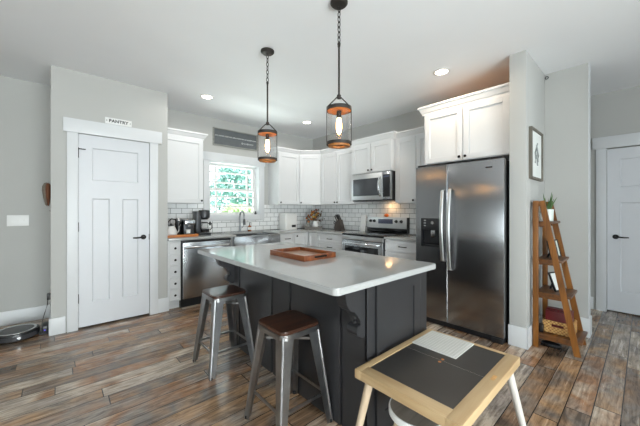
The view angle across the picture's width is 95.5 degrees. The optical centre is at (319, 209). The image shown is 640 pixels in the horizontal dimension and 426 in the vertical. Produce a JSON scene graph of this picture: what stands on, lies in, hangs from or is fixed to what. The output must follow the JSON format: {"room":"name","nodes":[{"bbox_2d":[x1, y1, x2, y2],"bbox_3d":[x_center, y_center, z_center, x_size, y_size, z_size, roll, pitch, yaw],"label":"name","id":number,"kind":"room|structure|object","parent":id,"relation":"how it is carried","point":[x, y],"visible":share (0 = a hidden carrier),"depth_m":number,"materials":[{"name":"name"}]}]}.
{"room":"kitchen","nodes":[
{"label":"kitchen","id":0,"kind":"room"},
{"bbox_2d":[0,76,50,311],"bbox_3d":[-4.200,-0.099,2.664,4.503,2.757,0.120,0,0,-42],"label":"wall","id":1,"kind":"structure","parent":0,"point":[25,106],"depth_m":3.32,"materials":[{"name":"beige paint"}]},
{"bbox_2d":[7,215,28,225],"bbox_3d":[-3.408,0.120,3.282,0.174,0.124,0.016,0,0,-42],"label":"switch plate","id":2,"kind":"object","parent":1,"relation":"attached to","point":[12,220],"visible":1,"depth_m":3.28,"materials":[{"name":"white plastic"}]},
{"bbox_2d":[0,305,49,326],"bbox_3d":[-4.514,1.202,2.290,3.536,0.155,0.016,0,0,-42],"label":"baseboard","id":3,"kind":"structure","parent":1,"relation":"attached to","point":[33,313],"depth_m":3.31,"materials":[{"name":"white paint"}]},
{"bbox_2d":[42,182,50,207],"bbox_3d":[-3.175,-0.125,3.394,0.101,0.390,0.160,0,0,-42],"label":"wall decoration","id":4,"kind":"object","parent":1,"relation":"hanging from","point":[46,188],"visible":0.88,"depth_m":3.35,"materials":[{"name":"brown wood"}]},
{"bbox_2d":[51,65,167,331],"bbox_3d":[-2.378,-0.099,3.370,1.087,2.757,0.120,0,0,-42],"label":"wall","id":5,"kind":"structure","parent":0,"point":[74,94],"depth_m":3.18,"materials":[{"name":"beige paint"}]},
{"bbox_2d":[49,316,65,335],"bbox_3d":[-2.701,1.194,2.990,0.129,0.172,0.016,0,0,-42],"label":"baseboard","id":6,"kind":"structure","parent":5,"relation":"attached to","point":[57,326],"depth_m":2.98,"materials":[{"name":"white paint"}]},
{"bbox_2d":[63,117,161,332],"bbox_3d":[-2.318,0.158,3.323,0.925,2.245,0.030,0,0,-42],"label":"door frame","id":7,"kind":"structure","parent":5,"relation":"in","point":[72,126],"depth_m":3.09,"materials":[{"name":"white paint"}]},
{"bbox_2d":[78,134,148,327],"bbox_3d":[-2.333,0.223,3.321,0.682,2.078,0.102,0,0,-42],"label":"door","id":8,"kind":"structure","parent":7,"relation":"attached to","point":[113,174],"depth_m":3.31,"materials":[{"name":"white paint"}]},
{"bbox_2d":[105,117,131,126],"bbox_3d":[-2.312,-1.008,3.341,0.254,0.070,0.012,0,0,-42],"label":"sign","id":9,"kind":"object","parent":5,"relation":"attached to","point":[108,120],"visible":1,"depth_m":3.33,"materials":[{"name":"white plastic"}]},
{"bbox_2d":[158,297,168,312],"bbox_3d":[-1.966,1.194,3.648,0.133,0.172,0.016,0,0,-42],"label":"baseboard","id":10,"kind":"structure","parent":5,"relation":"attached to","point":[163,303],"depth_m":3.64,"materials":[{"name":"white paint"}]},
{"bbox_2d":[168,109,312,232],"bbox_3d":[-1.299,-0.099,5.184,3.181,2.757,0.208,0,0,-42],"label":"wall","id":11,"kind":"structure","parent":0,"point":[181,120],"depth_m":4.97,"materials":[{"name":"beige paint"}]},
{"bbox_2d":[168,127,207,203],"bbox_3d":[-1.980,-0.600,4.189,0.595,1.011,0.379,0,0,-42],"label":"upper cabinet","id":12,"kind":"object","parent":11,"relation":"attached to","point":[185,148],"visible":0.77,"depth_m":4.08,"materials":[{"name":"white paint"}]},
{"bbox_2d":[203,151,264,220],"bbox_3d":[-1.479,-0.371,4.993,1.115,1.103,0.203,0,0,-42],"label":"window","id":13,"kind":"structure","parent":11,"relation":"in","point":[216,159],"depth_m":4.98,"materials":[{"name":"white paint"}]},
{"bbox_2d":[210,166,251,189],"bbox_3d":[-1.536,-0.548,5.057,0.783,0.368,0.022,0,0,-42],"label":"grille","id":14,"kind":"object","parent":13,"relation":"attached to","point":[238,167],"depth_m":5.06,"materials":[{"name":"white plastic"}]},
{"bbox_2d":[210,191,252,211],"bbox_3d":[-1.514,-0.141,5.033,0.783,0.361,0.022,0,0,-42],"label":"grille","id":15,"kind":"object","parent":13,"relation":"attached to","point":[215,196],"depth_m":5.06,"materials":[{"name":"white plastic"}]},
{"bbox_2d":[213,127,257,150],"bbox_3d":[-1.418,-1.190,4.928,0.796,0.280,0.029,0,0,-42],"label":"kitchen sign","id":16,"kind":"object","parent":11,"relation":"attached to","point":[221,137],"visible":1,"depth_m":4.91,"materials":[{"name":"wood"}]},
{"bbox_2d":[268,146,299,204],"bbox_3d":[-0.675,-0.600,5.359,0.517,1.011,0.379,0,0,-42],"label":"upper cabinet","id":17,"kind":"object","parent":11,"relation":"attached to","point":[283,175],"visible":0.99,"depth_m":5.25,"materials":[{"name":"white paint"}]},
{"bbox_2d":[299,150,320,204],"bbox_3d":[-0.173,-0.600,5.622,0.658,1.011,0.658,0,0,-42],"label":"upper cabinet","id":18,"kind":"object","parent":11,"relation":"attached to","point":[309,160],"visible":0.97,"depth_m":5.41,"materials":[{"name":"white paint"}]},
{"bbox_2d":[0,0,639,138],"bbox_3d":[0.088,-1.527,1.610,9.720,0.100,7.720,0,0,-42],"label":"ceiling","id":19,"kind":"structure","parent":0,"point":[391,51],"depth_m":2.66,"materials":[{"name":"white paint"}]},
{"bbox_2d":[200,94,213,99],"bbox_3d":[-1.471,-1.472,3.787,0.176,0.009,0.176,0,0,-42],"label":"recessed light","id":20,"kind":"object","parent":19,"relation":"in","point":[204,96],"visible":1,"depth_m":3.78,"materials":[{"name":"white plastic"}]},
{"bbox_2d":[258,47,276,162],"bbox_3d":[-0.488,-0.963,2.703,0.178,1.028,0.178,0,0,-42],"label":"pendant light","id":21,"kind":"object","parent":19,"relation":"hanging from","point":[266,51],"visible":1,"depth_m":2.69,"materials":[{"name":"brown metal"}]},
{"bbox_2d":[326,0,351,148],"bbox_3d":[0.135,-0.963,2.066,0.178,1.028,0.178,0,0,-42],"label":"pendant light","id":22,"kind":"object","parent":19,"relation":"hanging from","point":[338,109],"visible":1,"depth_m":2.06,"materials":[{"name":"brown metal"}]},
{"bbox_2d":[337,110,340,117],"bbox_3d":[0.135,-0.679,2.066,0.034,0.059,0.034,0,0,-42],"label":"socket","id":23,"kind":"object","parent":22,"relation":"attached to","point":[338,111],"depth_m":2.05,"materials":[{"name":"brown metal"}]},
{"bbox_2d":[433,68,450,75],"bbox_3d":[1.296,-1.472,3.103,0.176,0.009,0.176,0,0,-42],"label":"recessed light","id":24,"kind":"object","parent":19,"relation":"in","point":[441,71],"visible":1,"depth_m":3.10,"materials":[{"name":"white plastic"}]},
{"bbox_2d":[0,300,639,425],"bbox_3d":[0.088,1.330,1.610,9.720,0.100,7.720,0,0,-42],"label":"floor","id":25,"kind":"structure","parent":0,"point":[140,370],"depth_m":2.18,"materials":[{"name":"brown wood"}]},
{"bbox_2d":[0,324,39,343],"bbox_3d":[-3.029,1.235,2.902,0.340,0.089,0.354,0,0,-42],"label":"robot vacuum","id":26,"kind":"object","parent":25,"relation":"on","point":[23,331],"visible":1,"depth_m":2.85,"materials":[{"name":"black plastic"}]},
{"bbox_2d":[39,321,48,334],"bbox_3d":[-2.892,1.238,3.046,0.071,0.085,0.174,0,0,-42],"label":"dock","id":27,"kind":"object","parent":25,"relation":"on","point":[45,325],"visible":0.95,"depth_m":3.00,"materials":[{"name":"black plastic"}]},
{"bbox_2d":[168,241,180,308],"bbox_3d":[-2.051,0.839,3.937,0.152,0.882,0.641,0,0,-42],"label":"base cabinet","id":28,"kind":"object","parent":25,"relation":"on","point":[174,247],"visible":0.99,"depth_m":3.73,"materials":[{"name":"white paint"}]},
{"bbox_2d":[180,237,230,307],"bbox_3d":[-1.714,0.843,4.188,0.672,0.875,0.655,0,0,-42],"label":"dishwasher","id":29,"kind":"object","parent":25,"relation":"on","point":[199,272],"visible":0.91,"depth_m":3.90,"materials":[{"name":"silver metal"}]},
{"bbox_2d":[192,285,253,380],"bbox_3d":[-0.806,0.977,2.445,0.392,0.607,0.392,0,0,-42],"label":"bar stool","id":30,"kind":"object","parent":25,"relation":"on","point":[219,296],"visible":0.94,"depth_m":2.41,"materials":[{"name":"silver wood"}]},
{"bbox_2d":[280,233,293,242],"bbox_3d":[-0.739,0.839,5.111,0.300,0.882,0.646,0,0,-42],"label":"base cabinet","id":31,"kind":"object","parent":25,"relation":"on","point":[289,237],"visible":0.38,"depth_m":4.91,"materials":[{"name":"white paint"}]},
{"bbox_2d":[244,310,332,425],"bbox_3d":[-0.194,0.977,1.777,0.392,0.607,0.392,0,0,-42],"label":"bar stool","id":32,"kind":"object","parent":25,"relation":"on","point":[287,327],"visible":1,"depth_m":1.74,"materials":[{"name":"silver metal"}]},
{"bbox_2d":[294,232,308,244],"bbox_3d":[-0.281,0.839,5.524,0.930,0.882,0.641,0,0,-42],"label":"base cabinet","id":33,"kind":"object","parent":25,"relation":"on","point":[299,238],"visible":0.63,"depth_m":5.11,"materials":[{"name":"white paint"}]},
{"bbox_2d":[168,228,360,240],"bbox_3d":[-0.740,0.381,4.548,2.922,0.030,1.486,0,0,-42],"label":"countertop","id":34,"kind":"structure","parent":33,"relation":"on","point":[298,230],"depth_m":4.82,"materials":[{"name":"white stone"}]},
{"bbox_2d":[168,233,197,237],"bbox_3d":[-1.935,0.349,4.007,0.410,0.034,0.284,0,0,-42],"label":"wooden tray","id":35,"kind":"object","parent":34,"relation":"on","point":[195,234],"visible":0.47,"depth_m":3.90,"materials":[{"name":"brown wood"}]},
{"bbox_2d":[168,218,180,234],"bbox_3d":[-2.001,0.232,3.933,0.183,0.244,0.151,0,0,2],"label":"kettle","id":36,"kind":"object","parent":35,"relation":"on","point":[172,230],"visible":0.79,"depth_m":3.90,"materials":[{"name":"white plastic"}]},
{"bbox_2d":[175,218,181,234],"bbox_3d":[-1.971,0.234,4.048,0.092,0.240,0.092,0,0,-42],"label":"coffee grinder","id":37,"kind":"object","parent":35,"relation":"on","point":[178,220],"visible":0.7,"depth_m":4.02,"materials":[{"name":"black plastic"}]},
{"bbox_2d":[181,220,194,234],"bbox_3d":[-1.840,0.246,4.067,0.136,0.215,0.178,0,0,-42],"label":"milk frother","id":38,"kind":"object","parent":35,"relation":"on","point":[187,225],"visible":0.9,"depth_m":4.01,"materials":[{"name":"metal"}]},
{"bbox_2d":[192,210,212,234],"bbox_3d":[-1.730,0.183,4.305,0.232,0.365,0.240,0,0,-42],"label":"coffee maker","id":39,"kind":"object","parent":34,"relation":"on","point":[198,216],"visible":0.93,"depth_m":4.22,"materials":[{"name":"black plastic"}]},
{"bbox_2d":[199,210,209,219],"bbox_3d":[-1.708,0.071,4.297,0.164,0.140,0.164,0,0,-42],"label":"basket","id":40,"kind":"object","parent":39,"relation":"on","point":[203,214],"depth_m":4.23,"materials":[{"name":"plastic"}]},
{"bbox_2d":[238,211,245,231],"bbox_3d":[-1.275,0.190,4.850,0.109,0.352,0.202,0,0,-42],"label":"kitchen faucet","id":41,"kind":"object","parent":34,"relation":"on","point":[244,222],"visible":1,"depth_m":4.87,"materials":[{"name":"silver metal"}]},
{"bbox_2d":[233,233,279,245],"bbox_3d":[-1.117,0.508,4.679,0.795,0.223,0.522,0,0,-42],"label":"farmhouse sink","id":42,"kind":"object","parent":34,"relation":"in","point":[248,238],"visible":0.47,"depth_m":4.52,"materials":[{"name":"silver metal"}]},
{"bbox_2d":[233,233,271,236],"bbox_3d":[-1.135,0.508,4.704,0.760,0.223,0.460,0,0,-42],"label":"basin","id":43,"kind":"object","parent":42,"relation":"in","point":[247,234],"depth_m":4.92,"materials":[{"name":"silver metal"}]},
{"bbox_2d":[279,213,296,229],"bbox_3d":[-0.601,0.213,5.463,0.270,0.305,0.234,0,0,-42],"label":"ice maker","id":44,"kind":"object","parent":34,"relation":"on","point":[287,221],"visible":1,"depth_m":5.37,"materials":[{"name":"white plastic"}]},
{"bbox_2d":[305,226,321,228],"bbox_3d":[-0.125,0.336,5.644,0.330,0.060,0.150,0,0,3],"label":"wooden crate","id":45,"kind":"object","parent":34,"relation":"on","point":[310,227],"visible":0.89,"depth_m":5.57,"materials":[{"name":"grey wood"}]},
{"bbox_2d":[312,221,319,226],"bbox_3d":[-0.086,0.283,5.647,0.131,0.145,0.112,0,0,-32],"label":"jar","id":46,"kind":"object","parent":45,"relation":"in","point":[314,224],"visible":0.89,"depth_m":5.61,"materials":[{"name":"ceramic"}]},
{"bbox_2d":[306,209,324,222],"bbox_3d":[-0.101,0.121,5.646,0.357,0.293,0.362,0,0,-42],"label":"dried flowers","id":47,"kind":"object","parent":46,"relation":"in","point":[314,212],"visible":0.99,"depth_m":5.59,"materials":[{"name":"brown plant"}]},
{"bbox_2d":[333,214,344,230],"bbox_3d":[0.329,0.222,5.228,0.100,0.287,0.256,0,0,-42],"label":"knife block","id":48,"kind":"object","parent":34,"relation":"on","point":[339,225],"visible":1,"depth_m":5.17,"materials":[{"name":"black plastic"}]},
{"bbox_2d":[360,215,366,230],"bbox_3d":[0.737,0.227,4.969,0.062,0.282,0.110,0,0,-42],"label":"cutting board","id":49,"kind":"object","parent":34,"relation":"on","point":[363,217],"visible":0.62,"depth_m":4.96,"materials":[{"name":"white plastic"}]},
{"bbox_2d":[308,232,317,246],"bbox_3d":[0.108,0.839,5.312,0.634,0.882,0.248,0,0,-42],"label":"base cabinet","id":50,"kind":"object","parent":25,"relation":"on","point":[312,237],"visible":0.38,"depth_m":5.11,"materials":[{"name":"white paint"}]},
{"bbox_2d":[215,259,425,425],"bbox_3d":[-0.135,0.841,2.373,0.804,0.879,1.717,0,0,-42],"label":"kitchen island","id":51,"kind":"object","parent":25,"relation":"on","point":[357,327],"visible":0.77,"depth_m":1.79,"materials":[{"name":"grey paint"}]},
{"bbox_2d":[198,242,435,295],"bbox_3d":[-0.169,0.383,2.338,0.980,0.034,1.823,0,0,-42],"label":"island countertop","id":52,"kind":"structure","parent":51,"relation":"on","point":[347,272],"depth_m":1.88,"materials":[{"name":"white stone"}]},
{"bbox_2d":[270,247,335,261],"bbox_3d":[-0.143,0.346,2.320,0.315,0.040,0.457,0,0,-42],"label":"serving tray","id":53,"kind":"object","parent":52,"relation":"on","point":[304,254],"visible":1,"depth_m":2.28,"materials":[{"name":"brown wood"}]},
{"bbox_2d":[318,233,341,249],"bbox_3d":[0.385,0.839,4.976,0.670,0.882,0.618,0,0,-42],"label":"base cabinet","id":54,"kind":"object","parent":25,"relation":"on","point":[331,241],"visible":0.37,"depth_m":4.78,"materials":[{"name":"white paint"}]},
{"bbox_2d":[342,217,409,255],"bbox_3d":[0.826,0.698,4.433,0.741,1.165,0.766,0,0,-42],"label":"electric range","id":55,"kind":"object","parent":25,"relation":"on","point":[370,241],"visible":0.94,"depth_m":4.39,"materials":[{"name":"metal"}]},
{"bbox_2d":[342,231,406,237],"bbox_3d":[0.833,0.370,4.441,0.630,0.028,0.762,0,0,-42],"label":"cooktop","id":56,"kind":"object","parent":55,"relation":"in","point":[363,234],"depth_m":4.39,"materials":[{"name":"black glass"}]},
{"bbox_2d":[385,239,415,259],"bbox_3d":[1.294,0.839,3.962,0.670,0.882,0.560,0,0,-42],"label":"base cabinet","id":57,"kind":"object","parent":25,"relation":"on","point":[394,248],"visible":0.22,"depth_m":3.79,"materials":[{"name":"white paint"}]},
{"bbox_2d":[384,234,415,241],"bbox_3d":[1.300,0.381,3.966,0.661,0.030,0.559,0,0,-42],"label":"countertop","id":58,"kind":"structure","parent":57,"relation":"on","point":[409,237],"depth_m":3.86,"materials":[{"name":"white stone"}]},
{"bbox_2d":[389,398,439,425],"bbox_3d":[0.491,1.140,1.468,0.282,0.285,0.282,0,0,-42],"label":"stool","id":59,"kind":"object","parent":25,"relation":"on","point":[400,414],"visible":0.31,"depth_m":1.41,"materials":[{"name":"white plastic"}]},
{"bbox_2d":[355,328,525,425],"bbox_3d":[0.635,1.042,1.506,0.830,0.484,0.604,0,0,-42],"label":"table","id":60,"kind":"object","parent":25,"relation":"on","point":[445,390],"visible":0.89,"depth_m":1.41,"materials":[{"name":"brown wood"}]},
{"bbox_2d":[412,330,473,358],"bbox_3d":[0.738,0.800,1.748,0.253,0.008,0.262,0,0,-42],"label":"sheet","id":61,"kind":"object","parent":60,"relation":"on","point":[450,346],"visible":1,"depth_m":1.73,"materials":[{"name":"white paper"}]},
{"bbox_2d":[416,156,508,344],"bbox_3d":[1.697,0.381,3.317,0.880,1.792,0.910,0,0,-42],"label":"refrigerator","id":62,"kind":"object","parent":25,"relation":"on","point":[462,209],"visible":0.94,"depth_m":2.99,"materials":[{"name":"metal"}]},
{"bbox_2d":[540,340,561,349],"bbox_3d":[2.171,1.258,2.732,0.090,0.043,0.160,0,0,-42],"label":"slipper","id":63,"kind":"object","parent":25,"relation":"on","point":[547,343],"visible":0.98,"depth_m":2.71,"materials":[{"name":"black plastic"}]},
{"bbox_2d":[533,200,587,357],"bbox_3d":[2.274,0.598,2.751,0.412,1.373,0.348,0,0,-42],"label":"ladder shelf","id":64,"kind":"object","parent":25,"relation":"on","point":[574,340],"visible":0.94,"depth_m":2.72,"materials":[{"name":"brown wood"}]},
{"bbox_2d":[539,323,543,331],"bbox_3d":[2.086,1.111,2.747,0.042,0.073,0.040,0,0,-42],"label":"speaker","id":65,"kind":"object","parent":64,"relation":"on","point":[541,326],"visible":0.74,"depth_m":2.73},
{"bbox_2d":[543,193,556,220],"bbox_3d":[2.216,-0.034,2.826,0.287,0.284,0.122,0,0,-42],"label":"potted plant","id":66,"kind":"object","parent":64,"relation":"on","point":[549,205],"visible":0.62,"depth_m":2.81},
{"bbox_2d":[547,240,558,258],"bbox_3d":[2.204,0.375,2.768,0.130,0.169,0.071,0,0,-28],"label":"photo frame","id":67,"kind":"object","parent":64,"relation":"on","point":[554,240],"visible":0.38,"depth_m":2.77,"materials":[{"name":"black plastic"}]},
{"bbox_2d":[548,272,558,291],"bbox_3d":[2.258,0.685,2.792,0.130,0.174,0.087,0,0,-22],"label":"photo frame","id":68,"kind":"object","parent":64,"relation":"on","point":[551,275],"visible":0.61,"depth_m":2.77,"materials":[{"name":"black plastic"}]},
{"bbox_2d":[551,273,558,289],"bbox_3d":[2.260,0.685,2.786,0.106,0.149,0.059,0,0,-22],"label":"picture","id":69,"kind":"object","parent":68,"relation":"attached to","point":[553,278],"depth_m":2.77},
{"bbox_2d":[555,239,561,256],"bbox_3d":[2.301,0.375,2.855,0.120,0.169,0.071,0,0,-28],"label":"photo frame","id":70,"kind":"object","parent":64,"relation":"on","point":[556,240],"visible":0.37,"depth_m":2.86,"materials":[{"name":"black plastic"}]},
{"bbox_2d":[542,317,576,336],"bbox_3d":[2.267,1.092,2.752,0.222,0.112,0.228,0,0,-42],"label":"wicker basket","id":71,"kind":"object","parent":64,"relation":"on","point":[548,327],"visible":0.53,"depth_m":2.69,"materials":[{"name":"beige wicker"}]},
{"bbox_2d":[545,309,565,328],"bbox_3d":[2.212,1.042,2.702,0.038,0.195,0.184,0,0,-42],"label":"binder","id":72,"kind":"object","parent":71,"relation":"in","point":[557,316],"visible":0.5,"depth_m":2.70,"materials":[{"name":"red"}]},
{"bbox_2d":[546,307,571,314],"bbox_3d":[2.246,1.036,2.733,0.038,0.205,0.184,0,0,-42],"label":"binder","id":73,"kind":"object","parent":71,"relation":"in","point":[550,308],"visible":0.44,"depth_m":2.74,"materials":[{"name":"red"}]},
{"bbox_2d":[313,63,587,317],"bbox_3d":[1.316,-0.099,4.543,0.133,2.757,4.255,0,0,-42],"label":"wall","id":74,"kind":"structure","parent":0,"point":[566,90],"depth_m":3.07,"materials":[{"name":"beige paint"}]},
{"bbox_2d":[320,146,367,204],"bbox_3d":[0.404,-0.600,5.186,0.379,1.011,0.839,0,0,-42],"label":"upper cabinet","id":75,"kind":"object","parent":74,"relation":"attached to","point":[336,164],"visible":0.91,"depth_m":5.09,"materials":[{"name":"white paint"}]},
{"bbox_2d":[351,131,396,174],"bbox_3d":[0.913,-0.842,4.562,0.454,0.547,0.876,0,0,-42],"label":"upper cabinet","id":76,"kind":"object","parent":74,"relation":"attached to","point":[375,153],"visible":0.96,"depth_m":4.39,"materials":[{"name":"white paint"}]},
{"bbox_2d":[352,171,394,201],"bbox_3d":[0.899,-0.349,4.551,0.492,0.430,0.752,0,0,-42],"label":"microwave","id":77,"kind":"object","parent":76,"relation":"attached to","point":[378,186],"visible":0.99,"depth_m":4.38,"materials":[{"name":"metal"}]},
{"bbox_2d":[395,126,423,203],"bbox_3d":[1.399,-0.600,4.077,0.379,1.011,0.600,0,0,-42],"label":"upper cabinet","id":78,"kind":"object","parent":74,"relation":"attached to","point":[409,144],"visible":0.62,"depth_m":4.05,"materials":[{"name":"white paint"}]},
{"bbox_2d":[417,82,508,165],"bbox_3d":[1.779,-0.896,3.422,0.688,0.697,0.990,0,0,-42],"label":"upper cabinet","id":79,"kind":"object","parent":74,"relation":"attached to","point":[474,126],"visible":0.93,"depth_m":3.16,"materials":[{"name":"white paint"}]},
{"bbox_2d":[580,316,591,337],"bbox_3d":[2.633,1.185,3.080,0.157,0.190,0.350,0,0,-42],"label":"baseboard","id":80,"kind":"structure","parent":74,"relation":"attached to","point":[586,323],"depth_m":2.92,"materials":[{"name":"white paint"}]},
{"bbox_2d":[588,63,590,318],"bbox_3d":[2.741,-0.194,2.959,0.133,2.567,0.005,0,0,-42],"label":"trim","id":81,"kind":"structure","parent":74,"relation":"attached to","point":[589,67],"depth_m":2.95,"materials":[{"name":"white paint"}]},
{"bbox_2d":[509,50,544,327],"bbox_3d":[2.134,-0.099,2.981,0.751,2.757,0.135,0,0,-42],"label":"wall","id":82,"kind":"structure","parent":0,"point":[526,79],"depth_m":2.75,"materials":[{"name":"beige paint"}]},
{"bbox_2d":[508,313,541,349],"bbox_3d":[2.125,1.185,2.966,0.752,0.190,0.158,0,0,-42],"label":"baseboard","id":83,"kind":"structure","parent":82,"relation":"attached to","point":[521,337],"depth_m":2.72,"materials":[{"name":"white paint"}]},
{"bbox_2d":[529,126,542,181],"bbox_3d":[2.139,-0.540,2.875,0.450,0.490,0.027,0,0,-42],"label":"framed picture","id":84,"kind":"object","parent":82,"relation":"attached to","point":[535,136],"visible":1,"depth_m":2.85,"materials":[{"name":"grey wood"}]},
{"bbox_2d":[591,86,639,308],"bbox_3d":[4.172,-0.099,3.137,0.120,2.757,4.300,0,0,-42],"label":"wall","id":85,"kind":"structure","parent":0,"point":[617,112],"depth_m":3.66,"materials":[{"name":"beige paint"}]},
{"bbox_2d":[592,132,639,311],"bbox_3d":[3.876,0.180,3.354,0.030,2.200,1.078,0,0,-42],"label":"door frame","id":86,"kind":"structure","parent":85,"relation":"in","point":[600,144],"depth_m":3.68,"materials":[{"name":"white paint"}]},
{"bbox_2d":[607,146,639,314],"bbox_3d":[3.913,0.248,3.386,0.102,2.035,0.812,0,0,-42],"label":"door","id":87,"kind":"structure","parent":85,"relation":"in","point":[623,164],"depth_m":3.60,"materials":[{"name":"white paint"}]},
{"label":"outside","id":88,"kind":"structure","parent":0,"visible":0},
{"bbox_3d":[-6.719,1.830,13.484,24.000,0.100,18.950,0,0,-42],"label":"ground","id":89,"kind":"structure","parent":88,"visible":0},
{"bbox_2d":[210,166,251,211],"bbox_3d":[-3.297,-0.825,12.975,3.545,5.216,3.887,0,0,-42],"label":"tree","id":90,"kind":"object","parent":89,"relation":"on","point":[224,178],"visible":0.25,"depth_m":12.03,"materials":[{"name":"green plant"}]},
{"bbox_2d":[221,203,251,211],"bbox_3d":[-2.406,0.774,8.589,1.876,2.027,2.047,0,0,-42],"label":"bush","id":91,"kind":"object","parent":89,"relation":"on","point":[227,209],"visible":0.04,"depth_m":8.33,"materials":[{"name":"green plant"}]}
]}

